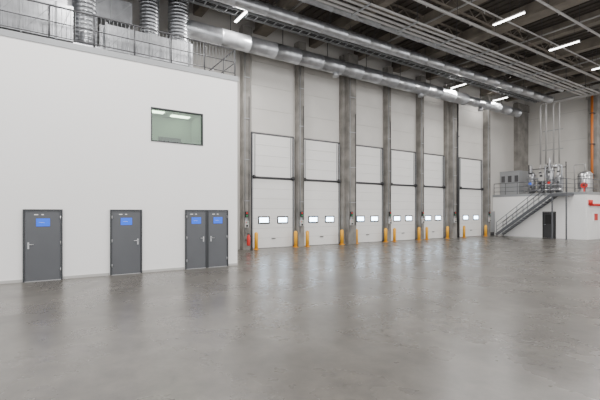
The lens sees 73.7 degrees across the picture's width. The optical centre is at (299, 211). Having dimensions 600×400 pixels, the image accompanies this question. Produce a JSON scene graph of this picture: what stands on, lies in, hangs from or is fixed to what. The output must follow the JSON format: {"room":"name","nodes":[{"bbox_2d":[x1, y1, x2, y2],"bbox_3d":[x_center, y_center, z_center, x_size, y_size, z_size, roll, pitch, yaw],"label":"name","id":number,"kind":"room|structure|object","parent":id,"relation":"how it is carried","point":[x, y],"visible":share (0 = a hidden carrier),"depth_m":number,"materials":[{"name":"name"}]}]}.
{"room":"distribution center","nodes":[
{"label":"distribution center","id":0,"kind":"room"},
{"bbox_2d":[0,35,236,281],"bbox_3d":[-12.488,-1.480,11.998,20.400,7.000,5.790,0,0,-33],"label":"wall","id":1,"kind":"structure","parent":0,"point":[75,125],"depth_m":12.62,"materials":[{"name":"white paint"}]},
{"bbox_2d":[23,209,62,281],"bbox_3d":[-7.536,0.970,11.733,0.990,2.100,0.111,0,0,-33],"label":"door","id":2,"kind":"structure","parent":1,"relation":"in","point":[42,228],"depth_m":11.74,"materials":[{"name":"grey paint"}]},
{"bbox_2d":[0,28,237,81],"bbox_3d":[-12.467,-5.050,11.993,20.430,0.180,5.820,0,0,-33],"label":"deck","id":3,"kind":"object","parent":1,"relation":"on","point":[3,32],"visible":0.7,"depth_m":12.75,"materials":[{"name":"grey"}]},
{"bbox_2d":[0,0,72,42],"bbox_3d":[-13.305,-5.835,9.245,14.000,1.470,0.980,0,0,-33],"label":"duct","id":4,"kind":"object","parent":3,"relation":"on","point":[24,7],"visible":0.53,"depth_m":12.20,"materials":[{"name":"metal"}]},
{"bbox_2d":[73,0,100,48],"bbox_3d":[-7.738,-7.808,14.424,0.880,5.415,0.880,0,0,-33],"label":"spiral duct","id":5,"kind":"object","parent":3,"relation":"on","point":[87,6],"visible":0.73,"depth_m":14.12,"materials":[{"name":"metal"}]},
{"bbox_2d":[97,24,104,48],"bbox_3d":[-7.209,-6.090,15.799,1.400,1.980,0.890,0,0,-33],"label":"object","id":6,"kind":"object","parent":3,"relation":"on","point":[100,27],"visible":0.02,"depth_m":15.12,"materials":[{"name":"metal"}]},
{"bbox_2d":[0,0,235,75],"bbox_3d":[-12.464,-5.654,11.931,20.366,1.108,5.548,0,0,-33],"label":"guard railing","id":7,"kind":"object","parent":3,"relation":"on","point":[47,4],"visible":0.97,"depth_m":12.99,"materials":[{"name":"grey metal"}]},
{"bbox_2d":[103,22,192,66],"bbox_3d":[-5.443,-5.710,14.443,2.950,1.220,0.780,0,0,-33],"label":"duct","id":8,"kind":"object","parent":3,"relation":"on","point":[140,47],"visible":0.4,"depth_m":14.09,"materials":[{"name":"metal"}]},
{"bbox_2d":[139,0,158,35],"bbox_3d":[-6.576,-7.808,17.471,0.960,5.415,0.960,0,0,-33],"label":"spiral duct","id":9,"kind":"object","parent":3,"relation":"on","point":[149,9],"visible":0.44,"depth_m":17.13,"materials":[{"name":"metal"}]},
{"bbox_2d":[0,263,237,283],"bbox_3d":[-10.886,1.980,9.574,20.400,0.080,0.020,0,0,-33],"label":"baseboard","id":10,"kind":"structure","parent":1,"relation":"attached to","point":[231,264],"depth_m":12.55,"materials":[{"name":"grey"}]},
{"bbox_2d":[110,209,141,274],"bbox_3d":[-5.634,0.970,12.991,0.970,2.100,0.111,0,0,-33],"label":"door","id":11,"kind":"structure","parent":1,"relation":"in","point":[125,225],"depth_m":12.99,"materials":[{"name":"grey paint"}]},
{"bbox_2d":[152,109,200,144],"bbox_3d":[-6.334,-2.830,15.509,5.740,3.100,4.340,0,0,-33],"label":"office room interior","id":12,"kind":"object","parent":1,"relation":"attached to","point":[169,126],"visible":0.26,"depth_m":18.17,"materials":[{"name":"grey"}]},
{"bbox_2d":[151,107,202,145],"bbox_3d":[-4.291,-2.965,14.006,1.810,1.150,0.140,0,0,-33],"label":"window","id":13,"kind":"structure","parent":1,"relation":"in","point":[156,108],"depth_m":14.02,"materials":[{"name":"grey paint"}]},
{"bbox_2d":[185,210,206,269],"bbox_3d":[-3.694,0.970,14.273,0.800,2.100,0.111,0,0,-33],"label":"door","id":14,"kind":"structure","parent":1,"relation":"in","point":[195,220],"depth_m":14.27,"materials":[{"name":"grey paint"}]},
{"bbox_2d":[207,210,227,267],"bbox_3d":[-3.014,0.970,14.722,0.810,2.100,0.111,0,0,-33],"label":"door","id":15,"kind":"structure","parent":1,"relation":"in","point":[217,220],"depth_m":14.73,"materials":[{"name":"grey paint"}]},
{"bbox_2d":[73,0,524,249],"bbox_3d":[-0.659,-4.280,23.480,52.800,12.600,0.300,0,0,-33],"label":"wall","id":16,"kind":"structure","parent":0,"point":[501,125],"depth_m":23.56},
{"bbox_2d":[251,54,294,248],"bbox_3d":[-1.473,-3.800,22.600,2.770,11.640,0.269,0,0,-33],"label":"door","id":17,"kind":"structure","parent":16,"relation":"in","point":[272,201],"depth_m":22.63,"materials":[{"name":"grey metal"}]},
{"bbox_2d":[304,67,340,245],"bbox_3d":[1.354,-3.800,24.469,2.850,11.640,0.269,0,0,-33],"label":"door","id":18,"kind":"structure","parent":16,"relation":"in","point":[321,93],"depth_m":24.53,"materials":[{"name":"grey metal"}]},
{"bbox_2d":[356,79,383,242],"bbox_3d":[4.524,-3.800,26.565,2.850,11.640,0.269,0,0,-33],"label":"door","id":19,"kind":"structure","parent":16,"relation":"in","point":[369,198],"depth_m":26.73,"materials":[{"name":"grey metal"}]},
{"bbox_2d":[391,88,416,240],"bbox_3d":[7.360,-3.800,28.440,2.750,11.640,0.269,0,0,-33],"label":"door","id":20,"kind":"structure","parent":16,"relation":"in","point":[403,197],"depth_m":28.53,"materials":[{"name":"grey metal"}]},
{"bbox_2d":[424,96,445,238],"bbox_3d":[10.113,-3.800,30.260,2.650,11.640,0.269,0,0,-33],"label":"door","id":21,"kind":"structure","parent":16,"relation":"in","point":[434,165],"depth_m":30.42,"materials":[{"name":"grey metal"}]},
{"bbox_2d":[457,104,459,237],"bbox_3d":[12.478,-3.480,31.806,0.240,11.000,0.299,0,0,-33],"label":"drain pipe","id":22,"kind":"object","parent":16,"relation":"attached to","point":[458,136],"visible":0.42,"depth_m":31.68,"materials":[{"name":"grey metal"}]},
{"bbox_2d":[459,95,483,236],"bbox_3d":[14.096,-3.800,32.894,3.200,11.640,0.269,0,0,-33],"label":"door","id":23,"kind":"structure","parent":16,"relation":"in","point":[470,201],"depth_m":32.97,"materials":[{"name":"grey metal"}]},
{"bbox_2d":[0,235,599,399],"bbox_3d":[6.455,2.170,12.720,52.800,0.300,26.100,0,0,-33],"label":"floor","id":24,"kind":"structure","parent":0,"point":[494,317],"depth_m":7.12,"materials":[{"name":"concrete"}]},
{"bbox_2d":[239,25,251,249],"bbox_3d":[-2.927,-3.930,21.489,0.540,11.900,0.519,0,0,-33],"label":"concrete column","id":25,"kind":"structure","parent":24,"relation":"on","point":[244,57],"depth_m":21.37,"materials":[{"name":"grey concrete"}]},
{"bbox_2d":[244,212,248,226],"bbox_3d":[-2.844,0.400,21.274,0.220,0.840,0.169,0,0,-33],"label":"control panel","id":26,"kind":"object","parent":25,"relation":"attached to","point":[246,223],"visible":1,"depth_m":21.22,"materials":[{"name":"grey plastic"}]},
{"bbox_2d":[245,233,250,245],"bbox_3d":[-2.757,1.450,21.170,0.232,0.640,0.440,0,0,-33],"label":"fire extinguisher","id":27,"kind":"object","parent":25,"relation":"attached to","point":[248,235],"visible":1,"depth_m":20.98,"materials":[{"name":"red paint"}]},
{"bbox_2d":[254,232,258,249],"bbox_3d":[-2.361,1.555,21.576,0.240,0.930,0.280,0,0,-33],"label":"bollard","id":28,"kind":"object","parent":24,"relation":"on","point":[255,233],"visible":1,"depth_m":21.48,"materials":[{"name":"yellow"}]},
{"bbox_2d":[294,231,296,246],"bbox_3d":[-0.251,1.555,22.971,0.240,0.930,0.280,0,0,-33],"label":"bollard","id":29,"kind":"object","parent":24,"relation":"on","point":[295,232],"visible":0.92,"depth_m":22.89,"materials":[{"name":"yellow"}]},
{"bbox_2d":[294,41,305,246],"bbox_3d":[0.001,-3.930,23.425,0.520,11.900,0.519,0,0,-33],"label":"concrete column","id":30,"kind":"structure","parent":24,"relation":"on","point":[299,70],"depth_m":23.32,"materials":[{"name":"grey concrete"}]},
{"bbox_2d":[300,212,303,225],"bbox_3d":[0.092,0.400,23.215,0.220,0.840,0.169,0,0,-33],"label":"control panel","id":31,"kind":"object","parent":30,"relation":"attached to","point":[301,213],"visible":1,"depth_m":23.16,"materials":[{"name":"grey plastic"}]},
{"bbox_2d":[305,231,309,246],"bbox_3d":[0.433,1.555,23.424,0.240,0.930,0.280,0,0,-33],"label":"bollard","id":32,"kind":"object","parent":24,"relation":"on","point":[307,232],"visible":1,"depth_m":23.34,"materials":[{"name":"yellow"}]},
{"bbox_2d":[340,230,344,244],"bbox_3d":[2.611,1.555,24.863,0.240,0.930,0.280,0,0,-33],"label":"bollard","id":33,"kind":"object","parent":24,"relation":"on","point":[341,231],"visible":1,"depth_m":24.78,"materials":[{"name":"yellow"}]},
{"bbox_2d":[339,53,357,243],"bbox_3d":[3.086,-3.930,25.314,0.910,11.900,0.769,0,0,-33],"label":"concrete column","id":34,"kind":"structure","parent":24,"relation":"on","point":[347,85],"depth_m":25.16,"materials":[{"name":"grey concrete"}]},
{"bbox_2d":[350,212,353,224],"bbox_3d":[3.216,0.400,24.981,0.220,0.840,0.169,0,0,-33],"label":"control panel","id":35,"kind":"object","parent":34,"relation":"attached to","point":[351,213],"visible":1,"depth_m":24.94,"materials":[{"name":"grey plastic"}]},
{"bbox_2d":[356,229,358,243],"bbox_3d":[3.603,1.555,25.519,0.240,0.930,0.280,0,0,-33],"label":"bollard","id":36,"kind":"object","parent":24,"relation":"on","point":[356,229],"visible":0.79,"depth_m":25.43,"materials":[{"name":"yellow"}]},
{"bbox_2d":[384,228,386,241],"bbox_3d":[5.780,1.555,26.959,0.240,0.930,0.280,0,0,-33],"label":"bollard","id":37,"kind":"object","parent":24,"relation":"on","point":[385,229],"visible":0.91,"depth_m":26.87,"materials":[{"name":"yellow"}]},
{"bbox_2d":[383,66,392,241],"bbox_3d":[6.011,-3.930,27.398,0.470,11.900,0.519,0,0,-33],"label":"concrete column","id":38,"kind":"structure","parent":24,"relation":"on","point":[386,90],"depth_m":27.29,"materials":[{"name":"grey concrete"}]},
{"bbox_2d":[388,212,391,223],"bbox_3d":[6.123,0.400,27.202,0.220,0.840,0.169,0,0,-33],"label":"control panel","id":39,"kind":"object","parent":38,"relation":"attached to","point":[389,219],"visible":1,"depth_m":27.14,"materials":[{"name":"grey plastic"}]},
{"bbox_2d":[393,228,396,241],"bbox_3d":[6.481,1.555,27.422,0.240,0.930,0.280,0,0,-33],"label":"bollard","id":40,"kind":"object","parent":24,"relation":"on","point":[394,229],"visible":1,"depth_m":27.33,"materials":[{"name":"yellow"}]},
{"bbox_2d":[415,75,425,239],"bbox_3d":[8.827,-3.930,29.260,0.520,11.900,0.519,0,0,-33],"label":"concrete column","id":41,"kind":"structure","parent":24,"relation":"on","point":[419,101],"depth_m":29.16,"materials":[{"name":"grey concrete"}]},
{"bbox_2d":[421,212,424,222],"bbox_3d":[8.917,0.400,29.050,0.220,0.840,0.169,0,0,-33],"label":"control panel","id":42,"kind":"object","parent":41,"relation":"attached to","point":[422,218],"visible":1,"depth_m":29.00,"materials":[{"name":"grey plastic"}]},
{"bbox_2d":[424,227,428,239],"bbox_3d":[9.276,1.555,29.270,0.240,0.930,0.280,0,0,-33],"label":"bollard","id":43,"kind":"object","parent":24,"relation":"on","point":[426,228],"visible":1,"depth_m":29.18,"materials":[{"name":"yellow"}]},
{"bbox_2d":[446,226,448,238],"bbox_3d":[11.286,1.555,30.599,0.240,0.930,0.280,0,0,-33],"label":"bollard","id":44,"kind":"object","parent":24,"relation":"on","point":[447,227],"visible":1,"depth_m":30.51,"materials":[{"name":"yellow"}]},
{"bbox_2d":[444,83,458,237],"bbox_3d":[11.727,-3.930,31.028,0.830,11.900,0.769,0,0,-33],"label":"concrete column","id":45,"kind":"structure","parent":24,"relation":"on","point":[450,108],"depth_m":30.90,"materials":[{"name":"grey concrete"}]},
{"bbox_2d":[484,225,486,235],"bbox_3d":[15.498,1.555,33.384,0.240,0.930,0.280,0,0,-33],"label":"bollard","id":46,"kind":"object","parent":24,"relation":"on","point":[485,226],"visible":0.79,"depth_m":33.30,"materials":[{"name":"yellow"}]},
{"bbox_2d":[483,95,491,235],"bbox_3d":[15.896,-3.930,33.934,0.570,11.900,0.519,0,0,-33],"label":"concrete column","id":47,"kind":"structure","parent":24,"relation":"on","point":[486,113],"depth_m":33.83,"materials":[{"name":"grey concrete"}]},
{"bbox_2d":[490,211,494,235],"bbox_3d":[16.436,0.970,34.387,0.650,2.100,0.320,0,0,-33],"label":"tall cabinet","id":48,"kind":"object","parent":24,"relation":"on","point":[492,213],"visible":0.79,"depth_m":34.22,"materials":[{"name":"grey metal"}]},
{"bbox_2d":[495,178,573,239],"bbox_3d":[18.281,-0.218,31.505,1.150,4.476,5.436,0,0,-33],"label":"staircase","id":49,"kind":"structure","parent":24,"relation":"on","point":[553,196],"depth_m":31.00,"materials":[{"name":"grey metal"}]},
{"bbox_2d":[493,192,599,239],"bbox_3d":[20.939,0.270,33.306,5.310,3.500,7.110,0,0,-33],"label":"platform","id":50,"kind":"object","parent":24,"relation":"on","point":[580,224],"visible":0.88,"depth_m":30.44,"materials":[{"name":"white paint"}]},
{"bbox_2d":[500,170,529,194],"bbox_3d":[19.036,-2.460,35.267,2.140,2.160,1.720,0,0,-33],"label":"cabin","id":51,"kind":"object","parent":50,"relation":"on","point":[509,177],"visible":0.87,"depth_m":34.53,"materials":[{"name":"grey metal"}]},
{"bbox_2d":[513,102,528,170],"bbox_3d":[20.485,-5.680,37.010,1.999,8.600,0.449,0,0,-33],"label":"concrete column","id":52,"kind":"structure","parent":50,"relation":"on","point":[520,123],"depth_m":36.78,"materials":[{"name":"grey concrete"}]},
{"bbox_2d":[524,158,566,193],"bbox_3d":[19.940,-2.855,32.574,1.317,2.950,2.910,0,0,-33],"label":"machinery","id":53,"kind":"object","parent":50,"relation":"on","point":[549,174],"visible":0.91,"depth_m":32.07,"materials":[{"name":"grey metal"}]},
{"bbox_2d":[542,212,555,237],"bbox_3d":[19.268,0.995,30.961,0.101,2.050,0.960,0,0,-33],"label":"door","id":54,"kind":"structure","parent":50,"relation":"attached to","point":[546,216],"depth_m":31.03,"materials":[{"name":"black metal"}]},
{"bbox_2d":[498,178,599,194],"bbox_3d":[20.853,-1.918,33.243,4.990,1.076,6.990,0,0,-33],"label":"guard railing","id":55,"kind":"object","parent":50,"relation":"on","point":[585,183],"visible":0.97,"depth_m":31.75,"materials":[{"name":"grey metal"}]},
{"bbox_2d":[574,163,592,191],"bbox_3d":[22.397,-2.605,31.472,1.022,2.450,1.152,0,0,5],"label":"water tank","id":56,"kind":"object","parent":50,"relation":"on","point":[583,174],"visible":0.8,"depth_m":31.12,"materials":[{"name":"silver metal"}]},
{"bbox_2d":[580,182,587,191],"bbox_3d":[21.284,-1.800,29.956,0.250,0.840,0.440,0,0,-33],"label":"hose reel","id":57,"kind":"object","parent":50,"relation":"on","point":[581,185],"visible":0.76,"depth_m":29.92,"materials":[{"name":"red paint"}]},
{"bbox_2d":[589,95,594,174],"bbox_3d":[23.739,-5.480,32.479,0.370,8.200,0.300,0,0,-33],"label":"riser pipe","id":58,"kind":"object","parent":50,"relation":"on","point":[592,112],"visible":0.59,"depth_m":32.39,"materials":[{"name":"orange metal"}]},
{"bbox_2d":[586,89,599,191],"bbox_3d":[24.070,-5.680,32.758,0.690,8.600,0.900,0,0,-33],"label":"concrete column","id":59,"kind":"structure","parent":50,"relation":"on","point":[596,98],"depth_m":32.51,"materials":[{"name":"grey concrete"}]},
{"bbox_2d":[588,200,599,221],"bbox_3d":[22.291,0.430,29.819,3.160,2.620,0.280,0,0,-33],"label":"pipe","id":60,"kind":"object","parent":50,"relation":"attached to","point":[590,202],"visible":1,"depth_m":29.48,"materials":[{"name":"red metal"}]},
{"bbox_2d":[215,0,599,98],"bbox_3d":[6.455,-10.645,12.720,52.800,0.270,26.100,0,0,-33],"label":"ceiling","id":61,"kind":"structure","parent":0,"point":[502,6],"depth_m":22.66,"materials":[{"name":"metal"}]},
{"bbox_2d":[48,0,66,4],"bbox_3d":[-11.841,-8.735,11.472,8.900,3.690,0.880,0,0,-33],"label":"duct","id":62,"kind":"object","parent":61,"relation":"hanging from","point":[64,2],"visible":0.1,"depth_m":13.50,"materials":[{"name":"metal"}]},
{"bbox_2d":[67,0,131,28],"bbox_3d":[-10.681,-8.960,13.617,9.200,3.240,0.780,0,0,-33],"label":"duct","id":63,"kind":"object","parent":61,"relation":"hanging from","point":[119,10],"visible":0.48,"depth_m":15.52,"materials":[{"name":"metal"}]},
{"bbox_2d":[193,0,214,16],"bbox_3d":[1.911,-10.220,9.529,0.440,0.580,25.790,0,0,-33],"label":"ceiling beam","id":64,"kind":"structure","parent":61,"relation":"attached to","point":[198,10],"depth_m":19.81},
{"bbox_2d":[234,10,247,22],"bbox_3d":[-2.731,-9.780,18.454,0.140,1.600,1.200,0,0,-33],"label":"led ceiling light","id":65,"kind":"object","parent":61,"relation":"hanging from","point":[244,12],"visible":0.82,"depth_m":18.37,"materials":[{"name":"white plastic"}]},
{"bbox_2d":[253,0,308,36],"bbox_3d":[4.873,-10.170,11.487,0.840,0.680,25.790,0,0,-33],"label":"ceiling beam","id":66,"kind":"structure","parent":61,"relation":"attached to","point":[264,30],"depth_m":19.93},
{"bbox_2d":[168,0,521,116],"bbox_3d":[6.357,-7.840,26.141,29.540,5.480,1.000,0,0,-33],"label":"ventilation duct","id":67,"kind":"object","parent":61,"relation":"hanging from","point":[179,23],"visible":0.68,"depth_m":21.77,"materials":[{"name":"metal"}]},
{"bbox_2d":[309,0,396,48],"bbox_3d":[7.834,-10.220,13.445,0.440,0.580,25.790,0,0,-33],"label":"ceiling beam","id":68,"kind":"structure","parent":61,"relation":"attached to","point":[343,22],"depth_m":21.24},
{"bbox_2d":[183,0,540,102],"bbox_3d":[1.941,-9.855,21.543,43.000,1.450,0.430,0,0,-33],"label":"cable tray","id":69,"kind":"object","parent":61,"relation":"hanging from","point":[274,23],"visible":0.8,"depth_m":21.82,"materials":[{"name":"grey"}]},
{"bbox_2d":[214,0,553,102],"bbox_3d":[2.287,-9.598,20.094,41.980,1.965,0.530,0,0,-33],"label":"air duct","id":70,"kind":"object","parent":61,"relation":"hanging from","point":[254,6],"visible":0.96,"depth_m":20.80,"materials":[{"name":"metal"}]},
{"bbox_2d":[257,0,542,93],"bbox_3d":[6.643,-9.943,23.932,31.480,1.275,0.350,0,0,-33],"label":"air duct","id":71,"kind":"object","parent":61,"relation":"hanging from","point":[257,0],"visible":0.12,"depth_m":22.53,"materials":[{"name":"metal"}]},
{"bbox_2d":[354,0,487,60],"bbox_3d":[10.795,-10.220,15.403,0.440,0.580,25.790,0,0,-33],"label":"ceiling beam","id":72,"kind":"structure","parent":61,"relation":"attached to","point":[433,14],"depth_m":20.93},
{"bbox_2d":[299,0,563,91],"bbox_3d":[2.756,-9.928,19.385,41.980,1.305,0.310,0,0,-33],"label":"cable tray","id":73,"kind":"object","parent":61,"relation":"hanging from","point":[311,2],"visible":0.7,"depth_m":21.67,"materials":[{"name":"metal"}]},
{"bbox_2d":[316,0,599,163],"bbox_3d":[2.668,-7.280,19.536,46.000,6.600,4.350,0,0,-33],"label":"pipes","id":74,"kind":"object","parent":61,"relation":"hanging from","point":[404,27],"visible":0.95,"depth_m":22.14,"materials":[{"name":"grey metal"}]},
{"bbox_2d":[450,77,465,87],"bbox_3d":[11.314,-9.780,28.579,0.140,1.600,1.200,0,0,-33],"label":"led ceiling light","id":75,"kind":"object","parent":61,"relation":"hanging from","point":[464,83],"visible":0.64,"depth_m":28.49,"materials":[{"name":"white plastic"}]},
{"bbox_2d":[353,0,592,90],"bbox_3d":[3.967,-10.190,19.646,48.312,0.580,0.100,0,0,-33],"label":"roof truss","id":76,"kind":"object","parent":61,"relation":"attached to","point":[393,4],"visible":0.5,"depth_m":22.73,"materials":[{"name":"metal"}]},
{"bbox_2d":[392,0,588,72],"bbox_3d":[13.757,-10.170,17.361,0.840,0.680,25.790,0,0,-33],"label":"ceiling beam","id":77,"kind":"structure","parent":61,"relation":"attached to","point":[535,11],"depth_m":21.22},
{"bbox_2d":[413,0,599,80],"bbox_3d":[6.077,-9.805,16.465,48.300,1.550,2.685,0,0,-33],"label":"pipe","id":78,"kind":"object","parent":61,"relation":"hanging from","point":[426,4],"visible":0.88,"depth_m":20.32,"materials":[{"name":"grey"}]},
{"bbox_2d":[290,0,599,93],"bbox_3d":[14.067,-9.730,19.610,24.590,0.090,17.200,0,0,-33],"label":"ceiling beam","id":79,"kind":"structure","parent":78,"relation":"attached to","point":[300,3],"depth_m":22.23,"materials":[{"name":"grey"}]},
{"bbox_2d":[492,10,525,25],"bbox_3d":[9.723,-9.780,18.656,0.140,1.600,1.500,0,0,-33],"label":"led ceiling light","id":80,"kind":"object","parent":61,"relation":"hanging from","point":[523,11],"visible":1,"depth_m":18.56,"materials":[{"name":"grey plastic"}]},
{"bbox_2d":[426,9,599,79],"bbox_3d":[16.718,-10.220,19.319,0.440,0.580,25.790,0,0,-33],"label":"ceiling beam","id":81,"kind":"structure","parent":61,"relation":"attached to","point":[429,76],"depth_m":23.06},
{"bbox_2d":[430,0,599,75],"bbox_3d":[5.070,-10.190,17.977,48.312,0.580,0.100,0,0,-33],"label":"roof truss","id":82,"kind":"object","parent":61,"relation":"attached to","point":[435,1],"visible":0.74,"depth_m":22.68,"materials":[{"name":"metal"}]},
{"bbox_2d":[455,36,599,87],"bbox_3d":[19.679,-10.220,21.277,0.440,0.580,25.790,0,0,-33],"label":"ceiling beam","id":83,"kind":"structure","parent":61,"relation":"attached to","point":[591,43],"depth_m":25.71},
{"bbox_2d":[481,55,599,95],"bbox_3d":[22.640,-10.170,23.235,0.840,0.680,25.790,0,0,-33],"label":"ceiling beam","id":84,"kind":"structure","parent":61,"relation":"attached to","point":[587,66],"depth_m":28.73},
{"bbox_2d":[504,71,599,101],"bbox_3d":[25.602,-10.220,25.192,0.440,0.580,25.790,0,0,-33],"label":"ceiling beam","id":85,"kind":"structure","parent":61,"relation":"attached to","point":[579,79],"depth_m":31.65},
{"bbox_2d":[548,39,579,50],"bbox_3d":[14.311,-9.780,21.690,0.140,1.600,1.500,0,0,-33],"label":"led ceiling light","id":86,"kind":"object","parent":61,"relation":"hanging from","point":[578,40],"visible":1,"depth_m":21.63,"materials":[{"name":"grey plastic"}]},
{"bbox_2d":[525,84,599,192],"bbox_3d":[28.430,-4.280,27.068,0.312,12.600,25.800,0,0,-33],"label":"wall","id":87,"kind":"structure","parent":0,"point":[573,113],"depth_m":34.97,"materials":[{"name":"grey paint"}]}
]}

